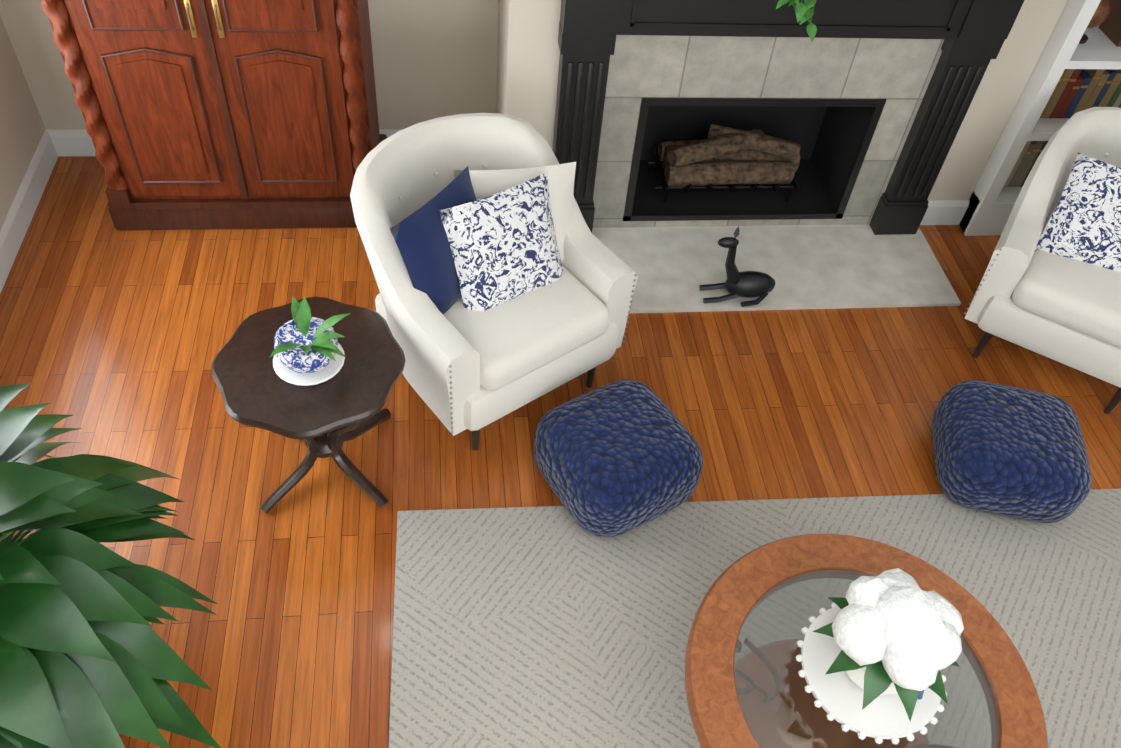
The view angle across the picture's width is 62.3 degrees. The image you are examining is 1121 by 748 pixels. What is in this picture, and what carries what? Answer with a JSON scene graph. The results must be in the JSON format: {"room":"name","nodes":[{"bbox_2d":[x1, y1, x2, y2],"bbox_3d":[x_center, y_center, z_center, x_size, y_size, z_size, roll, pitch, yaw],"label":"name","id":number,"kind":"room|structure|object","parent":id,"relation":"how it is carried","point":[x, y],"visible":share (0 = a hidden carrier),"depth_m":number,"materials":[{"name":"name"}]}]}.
{"room":"living room","nodes":[
{"label":"living room","id":0,"kind":"room"},
{"bbox_2d":[0,16,45,228],"bbox_3d":[-1.981,1.180,0.516,0.150,3.080,9.050,-2,49,-7],"label":"wall","id":1,"kind":"structure","parent":0,"point":[22,129],"depth_m":4.10,"materials":[{"name":"beige paint"}]},
{"bbox_2d":[0,129,59,293],"bbox_3d":[-2.002,2.150,1.619,0.016,0.144,8.750,-2,49,-7],"label":"baseboard","id":2,"kind":"structure","parent":1,"relation":"attached to","point":[54,144],"depth_m":4.17,"materials":[{"name":"white"}]},
{"bbox_2d":[0,0,498,129],"bbox_3d":[-1.303,-2.184,3.573,2.150,3.080,0.150,-2,49,-7],"label":"wall","id":3,"kind":"structure","parent":0,"point":[433,59],"depth_m":4.32,"materials":[{"name":"beige paint"}]},
{"bbox_2d":[52,129,400,155],"bbox_3d":[-1.383,-1.150,4.614,2.120,0.144,0.016,-2,49,-7],"label":"baseboard","id":4,"kind":"structure","parent":3,"relation":"attached to","point":[70,142],"depth_m":4.49,"materials":[{"name":"white"}]},
{"bbox_2d":[0,156,1120,747],"bbox_3d":[4.463,1.371,3.091,13.550,0.100,10.800,-2,49,-7],"label":"floor","id":5,"kind":"structure","parent":0,"point":[112,340],"depth_m":3.64,"materials":[{"name":"brown wood"}]},
{"bbox_2d":[0,383,220,747],"bbox_3d":[-1.447,0.536,2.255,1.149,1.360,1.283,-2,49,-7],"label":"plant","id":6,"kind":"object","parent":5,"relation":"on","point":[90,657],"visible":1,"depth_m":2.12,"materials":[{"name":"green plant"}]},
{"bbox_2d":[41,0,386,229],"bbox_3d":[-1.372,-1.547,3.686,1.240,2.057,0.625,-2,49,-7],"label":"armoire","id":7,"kind":"object","parent":5,"relation":"on","point":[230,114],"visible":0.9,"depth_m":3.78,"materials":[{"name":"brown wood"}]},
{"bbox_2d":[211,296,405,512],"bbox_3d":[-0.834,0.072,3.163,0.621,0.773,0.621,-2,49,-7],"label":"side table","id":8,"kind":"object","parent":5,"relation":"on","point":[319,376],"visible":1,"depth_m":2.98,"materials":[{"name":"brown wood"}]},
{"bbox_2d":[268,296,351,385],"bbox_3d":[-0.799,-0.125,2.963,0.262,0.209,0.279,-2,49,-7],"label":"potted plant","id":9,"kind":"object","parent":8,"relation":"on","point":[305,350],"depth_m":2.96,"materials":[{"name":"white ceramic"}]},
{"bbox_2d":[350,113,637,450],"bbox_3d":[-0.234,-0.320,3.481,1.022,0.904,1.006,-2,49,-7],"label":"chair","id":10,"kind":"object","parent":5,"relation":"on","point":[506,279],"visible":1,"depth_m":3.28,"materials":[{"name":"fabric"}]},
{"bbox_2d":[534,379,702,536],"bbox_3d":[0.206,0.297,3.371,0.597,0.322,0.597,-2,49,-7],"label":"pouf","id":11,"kind":"object","parent":5,"relation":"on","point":[616,458],"visible":1,"depth_m":3.22,"materials":[{"name":"blue fabric"}]},
{"bbox_2d":[388,489,1120,747],"bbox_3d":[1.040,1.340,2.718,3.118,0.012,2.394,-2,49,-7],"label":"rug","id":12,"kind":"object","parent":5,"relation":"on","point":[541,627],"visible":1,"depth_m":3.15,"materials":[{"name":"fabric"}]},
{"bbox_2d":[684,534,1047,747],"bbox_3d":[0.822,0.855,2.519,0.970,0.896,0.970,-2,49,-7],"label":"coffee table","id":13,"kind":"object","parent":12,"relation":"on","point":[879,647],"visible":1,"depth_m":2.49,"materials":[{"name":"brown wood"}]},
{"bbox_2d":[932,380,1091,522],"bbox_3d":[1.699,0.288,3.521,0.579,0.322,0.579,-2,49,-7],"label":"pouf","id":14,"kind":"object","parent":5,"relation":"on","point":[1010,451],"visible":1,"depth_m":3.37,"materials":[{"name":"blue fabric"}]},
{"bbox_2d":[959,0,1120,235],"bbox_3d":[2.970,-1.824,3.962,1.797,2.628,0.764,-2,49,-7],"label":"bookshelf","id":15,"kind":"object","parent":5,"relation":"on","point":[1077,68],"visible":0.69,"depth_m":4.18,"materials":[{"name":"white wood"}]},
{"bbox_2d":[964,107,1120,413],"bbox_3d":[2.220,-0.435,3.817,1.029,0.904,1.019,-2,49,-7],"label":"chair","id":16,"kind":"object","parent":5,"relation":"on","point":[1049,286],"visible":1,"depth_m":3.70,"materials":[{"name":"fabric"}]},
{"bbox_2d":[496,0,1067,199],"bbox_3d":[0.936,-2.029,3.648,2.300,3.080,0.750,-2,49,-7],"label":"wall","id":17,"kind":"structure","parent":0,"point":[528,56],"depth_m":3.96,"materials":[{"name":"beige paint"}]},
{"bbox_2d":[553,0,1024,312],"bbox_3d":[0.891,-1.143,3.992,2.040,1.385,1.066,-2,49,-7],"label":"fireplace","id":18,"kind":"object","parent":17,"relation":"attached to","point":[688,134],"depth_m":4.19,"materials":[{"name":"tile"}]},
{"bbox_2d":[699,226,775,306],"bbox_3d":[0.809,-0.479,4.046,0.330,0.374,0.165,-2,49,-7],"label":"deer","id":19,"kind":"object","parent":18,"relation":"on","point":[758,284],"visible":1,"depth_m":4.10,"materials":[{"name":"black metal"}]},
{"bbox_2d":[775,0,816,41],"bbox_3d":[0.938,-1.555,3.330,1.794,0.627,0.292,-2,49,-7],"label":"plant","id":20,"kind":"object","parent":18,"relation":"on","point":[804,12],"visible":1,"depth_m":3.40,"materials":[{"name":"green plant"}]},
{"bbox_2d":[920,200,969,224],"bbox_3d":[1.886,-0.806,4.618,0.286,0.144,0.026,-2,49,-7],"label":"baseboard","id":21,"kind":"structure","parent":17,"relation":"attached to","point":[939,212],"depth_m":4.61,"materials":[{"name":"white"}]}
]}

